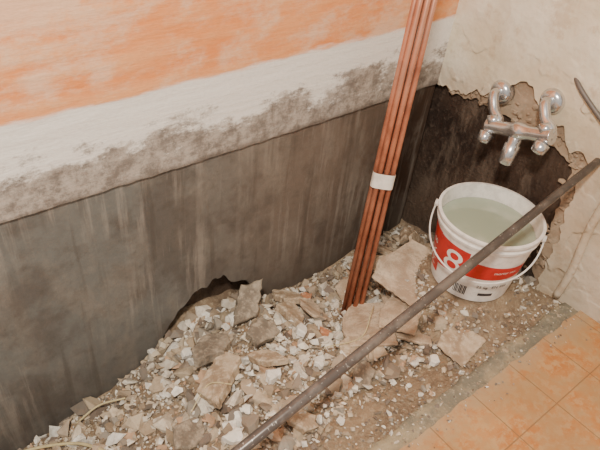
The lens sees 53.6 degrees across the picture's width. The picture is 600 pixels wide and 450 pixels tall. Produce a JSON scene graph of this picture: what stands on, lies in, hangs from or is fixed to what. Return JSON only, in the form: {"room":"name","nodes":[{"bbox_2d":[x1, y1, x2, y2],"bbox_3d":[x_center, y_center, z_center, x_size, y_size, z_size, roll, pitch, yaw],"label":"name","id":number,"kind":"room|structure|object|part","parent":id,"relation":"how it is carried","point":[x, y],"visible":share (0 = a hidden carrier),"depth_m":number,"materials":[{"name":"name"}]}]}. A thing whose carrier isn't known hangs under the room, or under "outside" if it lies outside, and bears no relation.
{"room":"bathroom under renovation","nodes":[
{"label":"bathroom under renovation","id":0,"kind":"room"},
{"bbox_2d":[177,275,247,312],"bbox_3d":[-0.696,-0.476,0.724,3.000,3.000,0.120,-23,48,-32],"label":"brickwork","id":1,"kind":"object","parent":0,"point":[218,286],"depth_m":1.73,"materials":[{"name":"black"}]},
{"bbox_2d":[0,84,435,449],"bbox_3d":[-0.768,0.373,1.281,2.900,0.844,0.024,-23,48,-32],"label":"cement render","id":2,"kind":"object","parent":1,"relation":"attached to","point":[89,285],"visible":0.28,"depth_m":1.48,"materials":[{"name":"grey concrete"}]},
{"bbox_2d":[0,0,458,222],"bbox_3d":[-0.631,-0.748,0.359,2.900,2.108,0.030,-23,48,-32],"label":"plaster","id":3,"kind":"object","parent":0,"point":[97,96],"visible":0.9,"depth_m":1.19,"materials":[{"name":"paint"}]},
{"bbox_2d":[23,218,561,449],"bbox_3d":[-0.583,0.659,1.210,2.920,0.398,0.695,-23,48,-32],"label":"ground","id":4,"kind":"structure","parent":0,"point":[434,377],"depth_m":1.52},
{"bbox_2d":[18,224,572,449],"bbox_3d":[-0.134,0.460,1.482,1.797,0.379,0.683,-23,48,-32],"label":"rubble pile","id":5,"kind":"object","parent":4,"relation":"on","point":[206,320],"visible":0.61,"depth_m":1.49,"materials":[{"name":"stone"}]},
{"bbox_2d":[25,442,105,449],"bbox_3d":[-0.704,0.572,1.346,0.520,0.111,0.146,-13,43,-22],"label":"loose cable","id":6,"kind":"object","parent":5,"relation":"on","point":[61,443],"visible":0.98,"depth_m":1.43,"materials":[{"name":"beige plastic"}]},
{"bbox_2d":[75,397,125,423],"bbox_3d":[-0.507,0.468,1.509,0.129,0.064,0.014,-9,42,-19],"label":"loose cable","id":7,"kind":"object","parent":5,"relation":"on","point":[95,407],"visible":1,"depth_m":1.50,"materials":[{"name":"beige plastic"}]},
{"bbox_2d":[181,347,191,358],"bbox_3d":[-0.294,0.334,1.546,0.033,0.026,0.029,-13,43,-23],"label":"lump","id":8,"kind":"object","parent":5,"relation":"on","point":[186,353],"visible":0.98,"depth_m":1.54,"materials":[{"name":"white concrete"}]},
{"bbox_2d":[172,417,204,449],"bbox_3d":[-0.249,0.471,1.334,0.075,0.038,0.080,-5,41,-15],"label":"chunk","id":9,"kind":"object","parent":5,"relation":"on","point":[187,435],"visible":0.98,"depth_m":1.32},
{"bbox_2d":[192,333,229,367],"bbox_3d":[-0.225,0.316,1.511,0.101,0.056,0.100,-7,41,-16],"label":"chunk","id":10,"kind":"object","parent":5,"relation":"on","point":[211,346],"visible":0.94,"depth_m":1.49,"materials":[{"name":"beige concrete"}]},
{"bbox_2d":[190,382,231,412],"bbox_3d":[-0.213,0.394,1.391,0.104,0.057,0.034,-14,44,-24],"label":"loose cable","id":11,"kind":"object","parent":5,"relation":"on","point":[211,382],"visible":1,"depth_m":1.39,"materials":[{"name":"beige plastic"}]},
{"bbox_2d":[196,352,241,408],"bbox_3d":[-0.194,0.370,1.429,0.078,0.064,0.175,15,40,10],"label":"chunk","id":12,"kind":"object","parent":5,"relation":"on","point":[225,368],"visible":0.98,"depth_m":1.41,"materials":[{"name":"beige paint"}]},
{"bbox_2d":[221,426,243,444],"bbox_3d":[-0.149,0.464,1.310,0.050,0.032,0.042,2,39,-6],"label":"lump","id":13,"kind":"object","parent":5,"relation":"on","point":[233,437],"visible":0.95,"depth_m":1.30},
{"bbox_2d":[233,279,261,326],"bbox_3d":[-0.145,0.217,1.643,0.069,0.076,0.156,8,39,2],"label":"chunk","id":14,"kind":"object","parent":5,"relation":"on","point":[249,296],"visible":0.99,"depth_m":1.63,"materials":[{"name":"grey concrete"}]},
{"bbox_2d":[245,316,279,348],"bbox_3d":[-0.099,0.283,1.559,0.069,0.041,0.096,25,43,21],"label":"chunk","id":15,"kind":"object","parent":5,"relation":"on","point":[263,331],"visible":0.99,"depth_m":1.55,"materials":[{"name":"beige concrete"}]},
{"bbox_2d":[248,349,287,366],"bbox_3d":[-0.080,0.335,1.476,0.063,0.043,0.089,-26,50,-34],"label":"chunk","id":16,"kind":"object","parent":5,"relation":"on","point":[265,358],"visible":1,"depth_m":1.46,"materials":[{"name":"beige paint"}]},
{"bbox_2d":[265,368,280,384],"bbox_3d":[-0.062,0.366,1.431,0.045,0.034,0.038,-10,42,-20],"label":"lump","id":17,"kind":"object","parent":5,"relation":"on","point":[273,375],"visible":1,"depth_m":1.42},
{"bbox_2d":[272,289,306,303],"bbox_3d":[-0.032,0.214,1.749,0.107,0.052,0.071,7,39,0],"label":"chunk","id":18,"kind":"object","parent":5,"relation":"on","point":[280,296],"visible":0.84,"depth_m":1.73,"materials":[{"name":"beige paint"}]},
{"bbox_2d":[276,300,303,326],"bbox_3d":[-0.011,0.251,1.659,0.068,0.060,0.116,-24,48,-32],"label":"chunk","id":19,"kind":"object","parent":5,"relation":"on","point":[289,310],"visible":0.91,"depth_m":1.65,"materials":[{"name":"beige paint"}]},
{"bbox_2d":[295,323,306,337],"bbox_3d":[0.006,0.279,1.580,0.035,0.028,0.042,24,42,20],"label":"lump","id":20,"kind":"object","parent":5,"relation":"on","point":[301,329],"visible":1,"depth_m":1.57,"materials":[{"name":"white concrete"}]},
{"bbox_2d":[286,401,318,434],"bbox_3d":[0.002,0.435,1.329,0.085,0.036,0.056,20,41,16],"label":"chunk","id":21,"kind":"object","parent":5,"relation":"on","point":[304,423],"visible":0.7,"depth_m":1.31,"materials":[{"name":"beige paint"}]},
{"bbox_2d":[300,292,311,298],"bbox_3d":[0.017,0.218,1.786,0.038,0.030,0.049,7,39,0],"label":"fragment","id":22,"kind":"object","parent":5,"relation":"on","point":[304,294],"visible":0.45,"depth_m":1.78,"materials":[{"name":"orange brick"}]},
{"bbox_2d":[299,299,330,321],"bbox_3d":[0.035,0.243,1.700,0.064,0.052,0.113,-15,44,-25],"label":"chunk","id":23,"kind":"object","parent":5,"relation":"on","point":[310,307],"depth_m":1.69,"materials":[{"name":"beige concrete"}]},
{"bbox_2d":[314,356,324,369],"bbox_3d":[0.050,0.342,1.479,0.030,0.023,0.036,28,44,24],"label":"lump","id":24,"kind":"object","parent":5,"relation":"on","point":[318,362],"visible":0.99,"depth_m":1.47,"materials":[{"name":"white concrete"}]},
{"bbox_2d":[319,326,331,335],"bbox_3d":[0.066,0.292,1.606,0.036,0.024,0.024,19,41,14],"label":"fragment","id":25,"kind":"object","parent":5,"relation":"on","point":[323,331],"visible":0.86,"depth_m":1.60,"materials":[{"name":"orange brick"}]},
{"bbox_2d":[324,306,373,347],"bbox_3d":[0.154,0.270,1.568,0.051,0.043,0.225,32,45,28],"label":"loose cable","id":26,"kind":"object","parent":5,"relation":"on","point":[373,306],"visible":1,"depth_m":1.54,"materials":[{"name":"beige plastic"}]},
{"bbox_2d":[335,277,363,301],"bbox_3d":[0.148,0.189,1.807,0.098,0.044,0.055,-29,51,-35],"label":"chunk","id":27,"kind":"object","parent":5,"relation":"on","point":[341,286],"depth_m":1.79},
{"bbox_2d":[350,263,371,289],"bbox_3d":[0.188,0.157,1.852,0.069,0.072,0.114,5,39,-2],"label":"rubble","id":28,"kind":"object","parent":5,"relation":"on","point":[369,285],"depth_m":1.82,"materials":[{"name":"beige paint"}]},
{"bbox_2d":[352,361,375,389],"bbox_3d":[0.153,0.371,1.450,0.052,0.028,0.084,17,40,12],"label":"chunk","id":29,"kind":"object","parent":5,"relation":"on","point":[363,369],"visible":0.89,"depth_m":1.45,"materials":[{"name":"brown concrete"}]},
{"bbox_2d":[367,255,384,270],"bbox_3d":[0.273,0.119,1.816,0.172,0.048,0.043,-1,40,-9],"label":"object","id":30,"kind":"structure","parent":5,"relation":"on","point":[377,257],"depth_m":1.80,"materials":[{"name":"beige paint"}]},
{"bbox_2d":[377,244,392,254],"bbox_3d":[0.274,0.081,1.934,0.071,0.043,0.052,12,39,6],"label":"chunk","id":31,"kind":"object","parent":5,"relation":"on","point":[381,249],"visible":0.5,"depth_m":1.91,"materials":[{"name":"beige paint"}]},
{"bbox_2d":[340,0,437,316],"bbox_3d":[0.261,-0.388,1.396,0.059,1.541,0.397,15,40,10],"label":"bundle","id":32,"kind":"object","parent":5,"relation":"on","point":[382,180],"visible":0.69,"depth_m":1.48,"materials":[{"name":"brown metal"}]},
{"bbox_2d":[400,227,415,244],"bbox_3d":[0.348,0.040,1.926,0.110,0.072,0.074,-13,43,-23],"label":"chunk","id":33,"kind":"object","parent":5,"relation":"on","point":[405,232],"visible":0.51,"depth_m":1.91,"materials":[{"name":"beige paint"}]},
{"bbox_2d":[339,239,485,368],"bbox_3d":[0.299,0.250,1.611,0.408,0.124,0.473,25,42,21],"label":"slabs","id":34,"kind":"object","parent":5,"relation":"on","point":[391,271],"depth_m":1.62},
{"bbox_2d":[231,158,599,449],"bbox_3d":[0.108,0.281,1.231,1.507,0.526,0.030,-22,47,-31],"label":"rod","id":35,"kind":"object","parent":5,"relation":"on","point":[258,435],"visible":1,"depth_m":1.26,"materials":[{"name":"grey metal"}]},
{"bbox_2d":[409,232,424,245],"bbox_3d":[0.363,0.065,1.852,0.054,0.099,0.118,31,45,27],"label":"chunk","id":36,"kind":"object","parent":5,"relation":"on","point":[414,236],"depth_m":1.85,"materials":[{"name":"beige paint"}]},
{"bbox_2d":[428,354,439,366],"bbox_3d":[0.336,0.342,1.497,0.028,0.022,0.029,-3,40,-12],"label":"lump","id":37,"kind":"object","parent":5,"relation":"on","point":[433,359],"visible":1,"depth_m":1.49,"materials":[{"name":"white concrete"}]},
{"bbox_2d":[429,182,546,301],"bbox_3d":[0.486,0.059,1.604,0.291,0.223,0.288,-23,48,-32],"label":"plastic bucket","id":38,"kind":"object","parent":5,"relation":"on","point":[471,215],"visible":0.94,"depth_m":1.56,"materials":[{"name":"plastic"}]},
{"bbox_3d":[0.460,0.064,1.533,0.293,0.089,0.159,21,41,16],"label":"handle","id":39,"kind":"part","parent":38,"relation":"part of","materials":[{"name":"white plastic"}]},
{"bbox_2d":[401,83,571,277],"bbox_3d":[1.141,-0.382,0.879,0.120,3.000,2.030,-23,48,-32],"label":"exposed wall section","id":40,"kind":"object","parent":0,"point":[450,153],"depth_m":1.79,"materials":[{"name":"brown concrete"}]},
{"bbox_2d":[446,81,586,285],"bbox_3d":[1.109,-0.429,0.773,0.012,2.800,2.000,-23,48,-32],"label":"mortar","id":41,"kind":"object","parent":40,"relation":"attached to","point":[524,93],"visible":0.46,"depth_m":1.59,"materials":[{"name":"beige concrete"}]},
{"bbox_2d":[400,310,599,449],"bbox_3d":[0.064,1.102,0.519,2.900,0.030,1.350,-23,48,-32],"label":"floor","id":42,"kind":"structure","parent":0,"point":[553,401],"depth_m":1.39,"materials":[{"name":"tile"}]},
{"bbox_2d":[367,302,577,449],"bbox_3d":[-0.370,0.732,0.922,2.900,0.041,0.106,-23,48,-32],"label":"strip","id":43,"kind":"object","parent":42,"relation":"attached to","point":[492,367],"visible":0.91,"depth_m":1.44,"materials":[{"name":"beige concrete"}]},
{"bbox_2d":[355,303,590,449],"bbox_3d":[0.265,0.463,1.308,1.282,0.018,0.146,-23,48,-32],"label":"crumbs","id":44,"kind":"object","parent":42,"relation":"on","point":[551,331],"visible":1,"depth_m":1.43,"materials":[{"name":"stone"}]},
{"bbox_2d":[438,0,599,323],"bbox_3d":[1.101,-0.425,0.767,0.012,2.800,2.000,-23,48,-32],"label":"plaster","id":45,"kind":"object","parent":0,"point":[544,44],"visible":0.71,"depth_m":1.53,"materials":[{"name":"beige paint"}]},
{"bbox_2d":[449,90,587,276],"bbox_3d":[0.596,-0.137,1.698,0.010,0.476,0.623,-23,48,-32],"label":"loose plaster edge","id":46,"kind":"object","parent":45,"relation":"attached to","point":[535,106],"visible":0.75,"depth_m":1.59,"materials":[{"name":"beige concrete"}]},
{"bbox_2d":[476,80,564,165],"bbox_3d":[0.562,-0.271,1.548,0.129,0.202,0.253,-23,48,-32],"label":"mixer tap","id":47,"kind":"object","parent":45,"relation":"attached to","point":[552,100],"visible":1,"depth_m":1.52,"materials":[{"name":"silver metal"}]},
{"bbox_3d":[0.500,-0.244,1.593,0.040,0.056,0.050,29,44,25],"label":"handle","id":48,"kind":"part","parent":47,"relation":"part of","materials":[{"name":"silver metal"}]},
{"bbox_3d":[0.550,-0.201,1.545,0.061,0.097,0.044,-23,48,-32],"label":"spout","id":49,"kind":"part","parent":47,"relation":"part of","materials":[{"name":"silver metal"}]},
{"bbox_3d":[0.600,-0.199,1.473,0.040,0.056,0.050,29,44,25],"label":"handle","id":50,"kind":"part","parent":47,"relation":"part of","materials":[{"name":"silver metal"}]},
{"bbox_2d":[552,203,599,297],"bbox_3d":[0.749,0.053,1.570,0.029,0.386,0.030,-23,48,-32],"label":"riser pipe","id":51,"kind":"object","parent":45,"relation":"attached to","point":[593,221],"visible":1,"depth_m":1.58,"materials":[{"name":"beige paint"}]},
{"bbox_2d":[574,78,599,121],"bbox_3d":[0.772,-0.197,1.391,0.036,0.191,0.396,-23,48,-32],"label":"supply pipe","id":52,"kind":"object","parent":45,"relation":"attached to","point":[578,84],"visible":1,"depth_m":1.43,"materials":[{"name":"grey metal"}]}
]}

